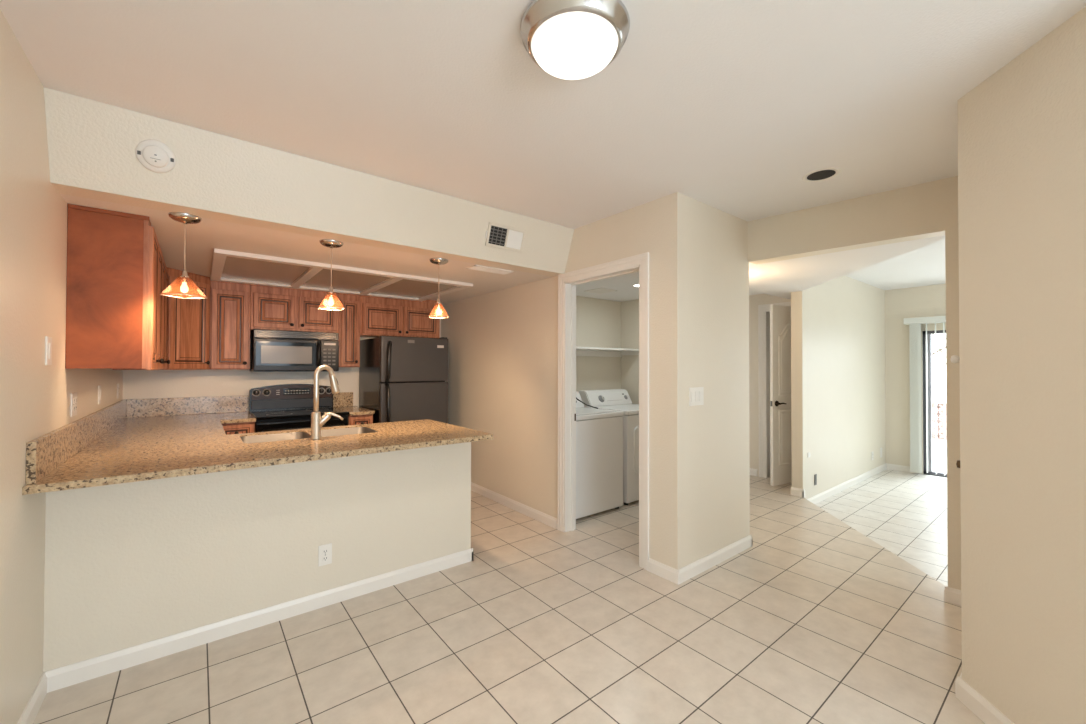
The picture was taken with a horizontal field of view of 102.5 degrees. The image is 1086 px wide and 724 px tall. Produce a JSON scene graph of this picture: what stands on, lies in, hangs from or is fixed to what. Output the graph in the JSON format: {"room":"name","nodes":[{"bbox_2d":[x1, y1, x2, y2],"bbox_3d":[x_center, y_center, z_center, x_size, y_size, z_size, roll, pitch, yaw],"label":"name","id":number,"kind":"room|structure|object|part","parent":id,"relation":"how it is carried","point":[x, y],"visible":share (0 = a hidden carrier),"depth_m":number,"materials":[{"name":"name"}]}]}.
{"room":"dining area","nodes":[
{"label":"dining area","id":0,"kind":"room"},
{"bbox_2d":[0,9,122,723],"bbox_3d":[-1.192,0.126,0.617,0.120,2.455,7.850,1,-1,-38],"label":"wall","id":1,"kind":"structure","parent":0,"point":[35,396],"depth_m":1.58,"materials":[{"name":"paint"}]},
{"bbox_2d":[17,673,46,723],"bbox_3d":[-0.413,1.304,-0.275,0.014,0.083,5.300,1,-1,-38],"label":"baseboard","id":2,"kind":"structure","parent":1,"relation":"attached to","point":[30,712],"depth_m":1.68,"materials":[{"name":"paint"}]},
{"bbox_2d":[45,336,51,364],"bbox_3d":[-2.054,-0.046,1.812,0.010,0.118,0.075,1,-1,-38],"label":"light switch","id":3,"kind":"object","parent":1,"relation":"attached to","point":[48,340],"visible":1,"depth_m":1.80,"materials":[{"name":"white plastic"}]},
{"bbox_2d":[70,392,76,416],"bbox_3d":[-2.356,0.212,2.189,0.008,0.116,0.116,1,-1,-38],"label":"wall outlet","id":4,"kind":"object","parent":1,"relation":"attached to","point":[73,404],"visible":1,"depth_m":2.17,"materials":[{"name":"white plastic"}]},
{"bbox_2d":[25,399,126,483],"bbox_3d":[-2.688,0.380,2.620,0.025,0.153,2.610,1,-1,-38],"label":"backsplash","id":5,"kind":"structure","parent":1,"relation":"attached to","point":[45,453],"depth_m":1.98,"materials":[{"name":"stone"}]},
{"bbox_2d":[98,385,101,403],"bbox_3d":[-2.809,0.207,2.762,0.010,0.116,0.075,1,-1,-38],"label":"light switch","id":6,"kind":"object","parent":1,"relation":"attached to","point":[99,387],"visible":1,"depth_m":2.74,"materials":[{"name":"white plastic"}]},
{"bbox_2d":[65,204,163,369],"bbox_3d":[-2.337,-0.350,2.437,0.334,0.787,0.723,1,-1,-38],"label":"upper cabinet","id":7,"kind":"object","parent":1,"relation":"attached to","point":[114,285],"visible":1,"depth_m":2.15,"materials":[{"name":"brown wood"}]},
{"bbox_3d":[-2.126,-0.327,2.375,0.020,0.740,0.344,1,-1,-38],"label":"door","id":8,"kind":"part","parent":7,"relation":"part of","materials":[{"name":"brown wood"}]},
{"bbox_3d":[-2.350,-0.324,2.658,0.020,0.740,0.344,1,-1,-38],"label":"door","id":9,"kind":"part","parent":7,"relation":"part of","materials":[{"name":"brown wood"}]},
{"bbox_2d":[117,384,118,398],"bbox_3d":[-3.318,0.228,3.404,0.008,0.116,0.075,1,-1,-38],"label":"wall outlet","id":10,"kind":"object","parent":1,"relation":"attached to","point":[117,384],"visible":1,"depth_m":3.38,"materials":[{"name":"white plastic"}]},
{"bbox_2d":[161,255,169,368],"bbox_3d":[-2.787,-0.345,3.005,0.334,0.787,0.722,1,-1,-38],"label":"upper cabinet","id":11,"kind":"object","parent":1,"relation":"attached to","point":[164,338],"visible":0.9,"depth_m":3.05,"materials":[{"name":"brown wood"}]},
{"bbox_3d":[-2.575,-0.322,2.942,0.020,0.740,0.345,1,-1,-38],"label":"door","id":12,"kind":"part","parent":11,"relation":"part of","materials":[{"name":"brown wood"}]},
{"bbox_3d":[-2.799,-0.320,3.225,0.020,0.740,0.345,1,-1,-38],"label":"door","id":13,"kind":"part","parent":11,"relation":"part of","materials":[{"name":"brown wood"}]},
{"bbox_2d":[43,442,470,671],"bbox_3d":[-1.317,0.931,2.463,1.990,0.885,0.110,1,-1,-38],"label":"wall","id":14,"kind":"structure","parent":0,"point":[130,564],"depth_m":2.19,"materials":[{"name":"paint"}]},
{"bbox_2d":[43,548,472,692],"bbox_3d":[-1.308,1.332,2.458,2.004,0.083,0.124,1,-1,-38],"label":"baseboard","id":15,"kind":"structure","parent":14,"relation":"attached to","point":[75,673],"depth_m":2.19,"materials":[{"name":"paint"}]},
{"bbox_2d":[318,543,331,566],"bbox_3d":[-1.228,1.087,2.457,0.070,0.114,0.008,1,-1,-38],"label":"wall outlet","id":16,"kind":"object","parent":14,"relation":"attached to","point":[324,551],"visible":1,"depth_m":2.45,"materials":[{"name":"white plastic"}]},
{"bbox_2d":[123,318,440,412],"bbox_3d":[-2.428,0.166,4.569,2.850,2.455,0.120,1,-1,-38],"label":"wall","id":17,"kind":"structure","parent":0,"point":[137,384],"depth_m":4.01,"materials":[{"name":"paint"}]},
{"bbox_2d":[113,267,209,369],"bbox_3d":[-3.101,-0.335,3.591,0.569,0.796,0.585,1,-1,-38],"label":"upper cabinet","id":18,"kind":"object","parent":17,"relation":"attached to","point":[188,319],"visible":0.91,"depth_m":3.55,"materials":[{"name":"brown wood"}]},
{"bbox_3d":[-2.888,-0.306,3.557,0.020,0.720,0.353,0,-1,7],"label":"door","id":19,"kind":"part","parent":18,"relation":"part of","materials":[{"name":"brown wood"}]},
{"bbox_2d":[126,395,247,417],"bbox_3d":[-3.151,0.393,3.904,0.845,0.153,0.022,1,-1,-38],"label":"backsplash","id":20,"kind":"structure","parent":17,"relation":"attached to","point":[215,404],"depth_m":3.87,"materials":[{"name":"stone"}]},
{"bbox_2d":[209,280,250,369],"bbox_3d":[-2.837,-0.331,3.946,0.290,0.796,0.355,1,-1,-38],"label":"upper cabinet","id":21,"kind":"object","parent":17,"relation":"attached to","point":[230,302],"visible":0.89,"depth_m":3.83,"materials":[{"name":"brown wood"}]},
{"bbox_2d":[250,284,337,332],"bbox_3d":[-2.433,-0.508,4.268,0.735,0.432,0.355,1,-1,-38],"label":"upper cabinet","id":22,"kind":"object","parent":17,"relation":"attached to","point":[272,308],"visible":0.93,"depth_m":4.12,"materials":[{"name":"brown wood"}]},
{"bbox_3d":[-2.492,-0.473,4.045,0.331,0.310,0.020,1,-1,-38],"label":"door","id":23,"kind":"part","parent":22,"relation":"part of","materials":[{"name":"brown wood"}]},
{"bbox_2d":[250,329,338,371],"bbox_3d":[-2.400,-0.100,4.219,0.706,0.382,0.464,1,-1,-38],"label":"microwave","id":24,"kind":"object","parent":22,"relation":"attached to","point":[270,350],"visible":0.88,"depth_m":4.05,"materials":[{"name":"black metal"}]},
{"bbox_3d":[-2.364,-0.075,4.019,0.482,0.220,0.004,1,-1,-38],"label":"door glass","id":25,"kind":"part","parent":24,"relation":"part of","materials":[{"name":"black glass"}]},
{"bbox_3d":[-2.367,-0.065,4.044,0.541,0.299,0.042,1,-1,-38],"label":"door","id":26,"kind":"part","parent":24,"relation":"part of","materials":[{"name":"black glass"}]},
{"bbox_3d":[-2.146,-0.071,4.165,0.026,0.252,0.064,1,-1,-38],"label":"handle","id":27,"kind":"part","parent":24,"relation":"part of","materials":[{"name":"black plastic"}]},
{"bbox_3d":[-2.090,-0.062,4.265,0.162,0.299,0.040,1,-1,-38],"label":"control panel","id":28,"kind":"part","parent":24,"relation":"part of","materials":[{"name":"black plastic"}]},
{"bbox_3d":[-2.204,-0.470,4.273,0.338,0.310,0.020,1,-1,-38],"label":"door","id":29,"kind":"part","parent":22,"relation":"part of","materials":[{"name":"brown wood"}]},
{"bbox_2d":[333,392,352,406],"bbox_3d":[-2.156,0.404,4.691,0.208,0.153,0.022,1,-1,-38],"label":"backsplash","id":30,"kind":"structure","parent":17,"relation":"attached to","point":[342,399],"depth_m":4.69,"materials":[{"name":"stone"}]},
{"bbox_2d":[338,293,359,366],"bbox_3d":[-2.062,-0.333,4.560,0.209,0.774,0.355,1,-1,-38],"label":"upper cabinet","id":31,"kind":"object","parent":17,"relation":"attached to","point":[349,317],"visible":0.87,"depth_m":4.45,"materials":[{"name":"brown wood"}]},
{"bbox_2d":[360,295,439,337],"bbox_3d":[-1.631,-0.496,4.903,0.887,0.439,0.355,1,-1,-38],"label":"upper cabinet","id":32,"kind":"object","parent":17,"relation":"attached to","point":[379,316],"visible":0.88,"depth_m":4.75,"materials":[{"name":"brown wood"}]},
{"bbox_3d":[-1.716,-0.454,4.660,0.414,0.320,0.020,1,-1,-38],"label":"door","id":33,"kind":"part","parent":32,"relation":"part of","materials":[{"name":"brown wood"}]},
{"bbox_3d":[-1.375,-0.450,4.930,0.412,0.320,0.020,1,-1,-38],"label":"door","id":34,"kind":"part","parent":32,"relation":"part of","materials":[{"name":"brown wood"}]},
{"bbox_2d":[60,194,550,303],"bbox_3d":[-1.711,-0.780,3.678,2.850,0.100,2.180,1,-1,-38],"label":"ceiling","id":35,"kind":"structure","parent":0,"point":[203,237],"depth_m":2.93,"materials":[{"name":"paint"}]},
{"bbox_2d":[160,212,206,298],"bbox_3d":[-1.835,-0.540,2.232,0.136,0.411,0.136,0,-1,7],"label":"pendant lamp","id":36,"kind":"object","parent":35,"relation":"hanging from","point":[184,287],"visible":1,"depth_m":2.21,"materials":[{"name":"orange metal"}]},
{"bbox_3d":[-1.836,-0.387,2.230,0.132,0.100,0.132,0,-1,7],"label":"lamp shade","id":37,"kind":"part","parent":36,"relation":"part of","materials":[{"name":"orange glass"}]},
{"bbox_2d":[179,269,188,277],"bbox_3d":[-1.835,-0.440,2.230,0.040,0.065,0.040,0,-1,7],"label":"socket","id":38,"kind":"object","parent":36,"relation":"attached to","point":[184,274],"depth_m":2.22,"materials":[{"name":"silver metal"}]},
{"bbox_3d":[-1.835,-0.591,2.232,0.005,0.250,0.005,0,-1,7],"label":"cord","id":39,"kind":"part","parent":36,"relation":"part of","materials":[{"name":"silver metal"}]},
{"bbox_2d":[317,239,344,310],"bbox_3d":[-1.307,-0.534,2.688,0.136,0.411,0.136,1,-1,-34],"label":"pendant lamp","id":40,"kind":"object","parent":35,"relation":"hanging from","point":[331,301],"visible":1,"depth_m":2.66,"materials":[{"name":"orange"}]},
{"bbox_3d":[-1.307,-0.380,2.687,0.132,0.100,0.132,1,-1,-34],"label":"lamp shade","id":41,"kind":"part","parent":40,"relation":"part of","materials":[{"name":"orange glass"}]},
{"bbox_3d":[-1.307,-0.584,2.689,0.005,0.250,0.005,1,-1,-34],"label":"cord","id":42,"kind":"part","parent":40,"relation":"part of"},
{"bbox_2d":[210,248,472,300],"bbox_3d":[-1.756,-0.714,3.887,1.910,0.028,1.175,1,-1,-38],"label":"ceiling light panel","id":43,"kind":"object","parent":35,"relation":"attached to","point":[227,265],"visible":0.99,"depth_m":3.74,"materials":[{"name":"paint"}]},
{"bbox_3d":[-2.246,-0.730,3.499,0.550,0.006,1.065,1,-1,-38],"label":"diffuser panel","id":44,"kind":"part","parent":43,"relation":"part of","materials":[{"name":"white plastic"}]},
{"bbox_3d":[-1.768,-0.725,3.878,0.570,0.006,1.065,1,-1,-38],"label":"diffuser panel","id":45,"kind":"part","parent":43,"relation":"part of","materials":[{"name":"white plastic"}]},
{"bbox_3d":[-1.278,-0.719,4.266,0.580,0.006,1.065,1,-1,-38],"label":"diffuser panel","id":46,"kind":"part","parent":43,"relation":"part of","materials":[{"name":"white plastic"}]},
{"bbox_2d":[429,258,447,317],"bbox_3d":[-0.749,-0.528,3.130,0.136,0.411,0.136,0,-1,-13],"label":"pendant lamp","id":47,"kind":"object","parent":35,"relation":"hanging from","point":[438,311],"visible":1,"depth_m":3.09,"materials":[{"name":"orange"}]},
{"bbox_3d":[-0.749,-0.374,3.129,0.132,0.100,0.132,0,-1,-13],"label":"lamp shade","id":48,"kind":"part","parent":47,"relation":"part of","materials":[{"name":"orange glass"}]},
{"bbox_2d":[466,265,513,274],"bbox_3d":[-0.414,-0.724,3.432,0.360,0.010,0.135,1,-1,-38],"label":"ceiling vent","id":49,"kind":"object","parent":35,"relation":"in","point":[473,267],"visible":1,"depth_m":3.40,"materials":[{"name":"white plastic"}]},
{"bbox_2d":[44,87,573,276],"bbox_3d":[-0.950,-0.908,2.719,2.850,0.340,0.270,1,-1,-38],"label":"wall","id":50,"kind":"structure","parent":0,"point":[92,145],"depth_m":2.26,"materials":[{"name":"paint"}]},
{"bbox_2d":[136,140,175,172],"bbox_3d":[-1.749,-0.932,1.968,0.136,0.132,0.070,1,-1,-38],"label":"smoke detector","id":51,"kind":"object","parent":50,"relation":"attached to","point":[155,156],"visible":1,"depth_m":1.96,"materials":[{"name":"white plastic"}]},
{"bbox_2d":[485,222,525,252],"bbox_3d":[-0.271,-0.900,3.156,0.332,0.156,0.062,1,-1,-38],"label":"air vent","id":52,"kind":"object","parent":50,"relation":"in","point":[500,236],"visible":1,"depth_m":3.15,"materials":[{"name":"metal"}]},
{"bbox_2d":[33,475,984,723],"bbox_3d":[1.454,1.534,2.733,7.100,0.300,7.900,1,-1,-38],"label":"floor","id":53,"kind":"structure","parent":0,"point":[816,621],"depth_m":2.08,"materials":[{"name":"tile"}]},
{"bbox_2d":[222,422,254,434],"bbox_3d":[-2.718,0.942,3.813,0.266,0.884,0.693,1,-1,-38],"label":"base cabinet","id":54,"kind":"object","parent":53,"relation":"on","point":[244,427],"visible":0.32,"depth_m":3.59,"materials":[{"name":"brown wood"}]},
{"bbox_2d":[249,384,348,431],"bbox_3d":[-2.301,0.802,4.106,0.734,1.172,0.705,1,-1,-38],"label":"range","id":55,"kind":"object","parent":53,"relation":"on","point":[293,398],"visible":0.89,"depth_m":4.17,"materials":[{"name":"black metal"}]},
{"bbox_3d":[-2.484,0.414,4.341,0.704,0.083,0.016,1,-1,-38],"label":"panel","id":56,"kind":"part","parent":55,"relation":"part of","materials":[{"name":"metal"}]},
{"bbox_3d":[-2.484,0.296,4.344,0.704,0.135,0.013,1,-1,-38],"label":"control panel","id":57,"kind":"part","parent":55,"relation":"part of","materials":[{"name":"black metal"}]},
{"bbox_2d":[250,407,348,419],"bbox_3d":[-2.293,0.478,4.099,0.734,0.026,0.610,1,-1,-38],"label":"cooktop","id":58,"kind":"object","parent":55,"relation":"in","point":[271,413],"depth_m":4.02,"materials":[{"name":"black glass"}]},
{"bbox_3d":[-2.123,0.857,3.880,0.718,0.660,0.032,1,-1,-38],"label":"oven door","id":59,"kind":"part","parent":55,"relation":"part of","materials":[{"name":"black glass"}]},
{"bbox_3d":[-2.099,0.586,3.853,0.651,0.023,0.055,1,-1,-38],"label":"oven handle","id":60,"kind":"part","parent":55,"relation":"part of","materials":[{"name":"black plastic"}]},
{"bbox_2d":[348,414,372,424],"bbox_3d":[-1.940,0.951,4.430,0.224,0.884,0.693,1,-1,-38],"label":"base cabinet","id":61,"kind":"object","parent":53,"relation":"on","point":[353,419],"visible":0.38,"depth_m":4.18,"materials":[{"name":"brown wood"}]},
{"bbox_2d":[333,392,374,415],"bbox_3d":[-1.939,0.416,4.441,0.238,0.183,0.685,1,-1,-38],"label":"countertop","id":62,"kind":"structure","parent":61,"relation":"on","point":[342,400],"depth_m":4.64,"materials":[{"name":"stone"}]},
{"bbox_2d":[359,336,447,422],"bbox_3d":[-1.497,0.567,4.682,0.708,1.660,0.813,1,-1,-38],"label":"refrigerator","id":63,"kind":"object","parent":53,"relation":"on","point":[401,378],"visible":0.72,"depth_m":4.41,"materials":[{"name":"black metal"}]},
{"bbox_3d":[-1.493,0.443,4.218,0.062,0.486,0.079,1,-1,-38],"label":"handle","id":64,"kind":"part","parent":63,"relation":"part of","materials":[{"name":"black plastic"}]},
{"bbox_3d":[-1.491,-0.004,4.223,0.061,0.408,0.078,1,-1,-38],"label":"handle","id":65,"kind":"part","parent":63,"relation":"part of","materials":[{"name":"black plastic"}]},
{"bbox_3d":[-1.304,0.772,4.435,0.708,1.126,0.062,1,-1,-38],"label":"door","id":66,"kind":"part","parent":63,"relation":"part of","materials":[{"name":"black metal"}]},
{"bbox_3d":[-1.302,-0.027,4.443,0.708,0.452,0.062,1,-1,-38],"label":"freezer door","id":67,"kind":"part","parent":63,"relation":"part of","materials":[{"name":"black metal"}]},
{"bbox_2d":[576,391,623,518],"bbox_3d":[0.279,0.851,4.219,0.689,1.090,0.721,1,-1,-38],"label":"washing machine","id":68,"kind":"object","parent":53,"relation":"on","point":[599,432],"visible":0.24,"depth_m":3.96,"materials":[{"name":"white metal"}]},
{"bbox_3d":[0.344,0.466,4.143,0.505,0.008,0.445,1,-1,-38],"label":"lid","id":69,"kind":"part","parent":68,"relation":"part of","materials":[{"name":"white metal"}]},
{"bbox_2d":[579,389,638,504],"bbox_3d":[0.876,0.858,4.691,0.692,1.090,0.722,1,-1,-38],"label":"dryer","id":70,"kind":"object","parent":53,"relation":"on","point":[606,399],"visible":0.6,"depth_m":4.28,"materials":[{"name":"white metal"}]},
{"bbox_3d":[1.091,0.871,4.418,0.508,0.460,0.016,1,-1,-38],"label":"door","id":71,"kind":"part","parent":70,"relation":"part of","materials":[{"name":"white metal"}]},
{"bbox_3d":[-2.749,0.935,3.191,0.647,0.884,1.628,1,-1,-38],"label":"base cabinet","id":72,"kind":"object","parent":53,"relation":"on","visible":0},
{"bbox_2d":[22,395,492,494],"bbox_3d":[-1.907,0.403,3.216,1.990,0.183,2.645,1,-1,-38],"label":"countertop","id":73,"kind":"structure","parent":72,"relation":"on","point":[126,440],"depth_m":2.36,"materials":[{"name":"stone"}]},
{"bbox_2d":[240,427,377,442],"bbox_3d":[-1.487,0.569,2.804,0.748,0.205,0.368,1,-1,-38],"label":"sink","id":74,"kind":"object","parent":73,"relation":"in","point":[353,430],"visible":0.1,"depth_m":2.90,"materials":[{"name":"silver metal"}]},
{"bbox_3d":[-1.641,0.567,2.682,0.356,0.205,0.368,1,-1,-38],"label":"bowl","id":75,"kind":"part","parent":74,"relation":"part of","materials":[{"name":"silver metal"}]},
{"bbox_3d":[-1.337,0.571,2.922,0.366,0.205,0.368,1,-1,-38],"label":"bowl","id":76,"kind":"part","parent":74,"relation":"part of","materials":[{"name":"silver metal"}]},
{"bbox_2d":[310,365,343,439],"bbox_3d":[-1.318,0.239,2.649,0.179,0.442,0.106,1,-1,-38],"label":"faucet","id":77,"kind":"object","parent":73,"relation":"on","point":[317,421],"visible":1,"depth_m":2.59,"materials":[{"name":"silver metal"}]},
{"bbox_3d":[-1.328,0.162,2.643,0.029,0.287,0.128,0,-1,31],"label":"spout","id":78,"kind":"part","parent":77,"relation":"part of","materials":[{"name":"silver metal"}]},
{"bbox_3d":[-1.293,0.351,2.629,0.166,0.100,0.044,0,-1,-26],"label":"lever","id":79,"kind":"part","parent":77,"relation":"part of","materials":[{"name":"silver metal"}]},
{"bbox_2d":[0,0,1085,289],"bbox_3d":[3.020,-1.137,2.147,8.600,0.125,5.800,1,-1,-38],"label":"ceiling","id":80,"kind":"structure","parent":0,"point":[726,106],"depth_m":1.73,"materials":[{"name":"paint"}]},
{"bbox_2d":[520,0,629,79],"bbox_3d":[0.102,-1.029,1.423,0.356,0.120,0.356,1,-1,-38],"label":"ceiling light","id":81,"kind":"object","parent":80,"relation":"attached to","point":[567,39],"visible":1,"depth_m":1.34,"materials":[{"name":"white glass"}]},
{"bbox_3d":[0.102,-1.007,1.423,0.275,0.075,0.275,1,-1,-38],"label":"lamp shade","id":82,"kind":"part","parent":81,"relation":"part of","materials":[{"name":"white glass"}]},
{"bbox_2d":[802,168,840,181],"bbox_3d":[1.597,-1.116,2.502,0.188,0.096,0.188,1,-1,-38],"label":"recessed light","id":83,"kind":"object","parent":80,"relation":"in","point":[823,174],"visible":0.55,"depth_m":2.49,"materials":[{"name":"white plastic"}]},
{"bbox_2d":[441,192,749,569],"bbox_3d":[0.108,0.170,4.403,0.920,2.455,3.530,1,-1,-38],"label":"wall partition","id":84,"kind":"structure","parent":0,"point":[502,381],"depth_m":3.12,"materials":[{"name":"paint"}]},
{"bbox_2d":[557,252,648,570],"bbox_3d":[0.460,0.329,3.296,0.132,2.116,0.926,1,-1,-38],"label":"trim","id":85,"kind":"structure","parent":84,"relation":"attached to","point":[567,282],"depth_m":3.56,"materials":[{"name":"paint"}]},
{"bbox_2d":[689,387,703,405],"bbox_3d":[1.007,0.226,2.857,0.165,0.118,0.010,1,-1,-38],"label":"light switch","id":86,"kind":"object","parent":84,"relation":"attached to","point":[696,394],"visible":1,"depth_m":2.85,"materials":[{"name":"white plastic"}]},
{"bbox_2d":[471,482,960,605],"bbox_3d":[0.633,1.353,3.914,1.184,0.083,4.692,1,-1,-38],"label":"baseboard","id":87,"kind":"structure","parent":84,"relation":"attached to","point":[681,575],"depth_m":2.99,"materials":[{"name":"paint"}]},
{"bbox_2d":[576,296,620,391],"bbox_3d":[0.341,0.176,4.906,1.690,2.455,0.110,1,-1,-38],"label":"wall","id":88,"kind":"structure","parent":0,"point":[598,321],"depth_m":5.08,"materials":[{"name":"paint"}]},
{"bbox_2d":[576,347,638,356],"bbox_3d":[0.436,-0.111,4.702,1.577,0.085,0.329,1,-1,-38],"label":"wall shelf","id":89,"kind":"object","parent":88,"relation":"attached to","point":[580,351],"visible":0.44,"depth_m":4.97,"materials":[{"name":"paint"}]},
{"bbox_2d":[621,299,638,403],"bbox_3d":[1.146,0.175,4.542,0.880,2.455,1.460,1,-1,-38],"label":"wall","id":90,"kind":"structure","parent":0,"point":[629,309],"depth_m":5.20,"materials":[{"name":"paint"}]},
{"bbox_2d":[576,235,944,301],"bbox_3d":[1.648,-0.949,4.310,2.979,0.410,3.703,1,-1,-38],"label":"ceiling","id":91,"kind":"structure","parent":0,"point":[784,277],"depth_m":3.67,"materials":[{"name":"paint"}]},
{"bbox_2d":[584,288,616,293],"bbox_3d":[0.599,-0.739,4.538,0.240,0.010,0.240,1,-1,-38],"label":"ceiling vent","id":92,"kind":"object","parent":91,"relation":"in","point":[597,290],"visible":1,"depth_m":4.50,"materials":[{"name":"white plastic"}]},
{"bbox_2d":[749,294,790,475],"bbox_3d":[2.390,0.192,5.846,0.110,2.455,2.200,1,-1,-38],"label":"wall","id":93,"kind":"structure","parent":0,"point":[759,299],"depth_m":5.44,"materials":[{"name":"paint"}]},
{"bbox_2d":[758,302,790,477],"bbox_3d":[2.889,0.354,5.207,0.132,2.120,0.560,1,-1,-38],"label":"trim","id":94,"kind":"structure","parent":93,"relation":"attached to","point":[763,310],"depth_m":5.35,"materials":[{"name":"paint"}]},
{"bbox_2d":[749,468,804,497],"bbox_3d":[2.192,1.375,5.597,2.090,0.083,2.329,1,-1,-38],"label":"baseboard","id":95,"kind":"structure","parent":93,"relation":"attached to","point":[799,492],"depth_m":4.59,"materials":[{"name":"paint"}]},
{"bbox_2d":[770,304,791,485],"bbox_3d":[2.880,0.377,5.059,0.622,2.055,0.087,0,-1,-27],"label":"door","id":96,"kind":"structure","parent":93,"relation":"in","point":[780,315],"depth_m":4.98,"materials":[{"name":"paint"}]},
{"bbox_3d":[2.880,-0.036,5.067,0.420,0.840,0.008,0,-1,-27],"label":"panel","id":97,"kind":"part","parent":96,"relation":"part of","materials":[{"name":"paint"}]},
{"bbox_3d":[2.877,0.864,5.058,0.420,0.640,0.008,0,-1,-27],"label":"panel","id":98,"kind":"part","parent":96,"relation":"part of","materials":[{"name":"paint"}]},
{"bbox_2d":[791,275,885,498],"bbox_3d":[3.867,0.193,5.536,3.040,2.705,0.110,1,-1,-38],"label":"wall","id":99,"kind":"structure","parent":0,"point":[838,324],"depth_m":5.15,"materials":[{"name":"paint"}]},
{"bbox_2d":[814,474,816,484],"bbox_3d":[2.964,1.279,4.736,0.060,0.115,0.008,1,-1,-38],"label":"wall plate","id":100,"kind":"object","parent":99,"relation":"attached to","point":[815,475],"visible":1,"depth_m":4.72,"materials":[{"name":"white plastic"}]},
{"bbox_2d":[807,463,920,503],"bbox_3d":[3.973,1.501,5.287,2.920,0.083,0.395,1,-1,-38],"label":"baseboard","id":101,"kind":"structure","parent":99,"relation":"attached to","point":[830,492],"depth_m":5.50,"materials":[{"name":"paint"}]},
{"bbox_2d":[748,176,960,589],"bbox_3d":[2.111,0.159,2.853,1.417,2.455,0.154,0,-1,44],"label":"wall header","id":102,"kind":"structure","parent":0,"point":[929,209],"depth_m":2.67,"materials":[{"name":"paint"}]},
{"bbox_2d":[815,469,947,585],"bbox_3d":[4.907,1.660,3.171,4.540,0.275,5.100,1,-1,-38],"label":"floor","id":103,"kind":"structure","parent":0,"point":[905,513],"depth_m":4.40,"materials":[{"name":"tile"}]},
{"bbox_2d":[885,284,945,473],"bbox_3d":[6.562,0.188,4.485,0.120,2.705,4.885,1,-1,-38],"label":"wall","id":104,"kind":"structure","parent":0,"point":[922,301],"depth_m":6.21,"materials":[{"name":"paint"}]},
{"bbox_2d":[922,330,946,477],"bbox_3d":[5.898,0.555,5.318,0.060,1.985,1.920,1,-1,-38],"label":"sliding door","id":105,"kind":"structure","parent":104,"relation":"in","point":[929,363],"depth_m":6.01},
{"bbox_2d":[904,316,945,475],"bbox_3d":[5.794,0.450,5.252,0.124,2.135,2.245,1,-1,-38],"label":"vertical blinds","id":106,"kind":"object","parent":105,"relation":"attached to","point":[914,324],"visible":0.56,"depth_m":5.99,"materials":[{"name":"white plastic"}]},
{"bbox_2d":[932,440,946,472],"bbox_3d":[8.940,1.858,9.617,10.010,0.440,12.000,1,-1,-38],"label":"floor","id":107,"kind":"structure","parent":0,"point":[940,444],"depth_m":7.41,"materials":[{"name":"concrete"}]},
{"bbox_2d":[931,334,945,371],"bbox_3d":[9.697,-0.034,11.130,2.341,3.384,2.328,1,-1,-38],"label":"tree","id":108,"kind":"object","parent":107,"relation":"on","point":[939,349],"visible":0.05,"depth_m":10.88,"materials":[{"name":"green plant"}]},
{"bbox_2d":[932,387,946,441],"bbox_3d":[8.241,1.075,9.069,0.200,1.110,8.000,1,-1,-38],"label":"wall","id":109,"kind":"structure","parent":107,"relation":"on","point":[940,390],"depth_m":9.05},
{"bbox_2d":[957,7,1085,723],"bbox_3d":[2.315,0.136,0.677,1.168,2.455,3.296,0,-1,-12],"label":"wall","id":110,"kind":"structure","parent":0,"point":[1022,129],"depth_m":1.51,"materials":[{"name":"paint"}]},
{"bbox_2d":[950,355,959,363],"bbox_3d":[1.797,-0.012,1.887,0.044,0.044,0.047,1,-1,-38],"label":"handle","id":111,"kind":"object","parent":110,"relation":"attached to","point":[954,359],"visible":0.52,"depth_m":1.88,"materials":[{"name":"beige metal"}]},
{"bbox_2d":[955,672,1014,723],"bbox_3d":[2.263,1.322,0.665,1.116,0.083,3.315,0,-1,-12],"label":"baseboard","id":112,"kind":"structure","parent":110,"relation":"attached to","point":[983,709],"depth_m":1.69,"materials":[{"name":"paint"}]}
]}

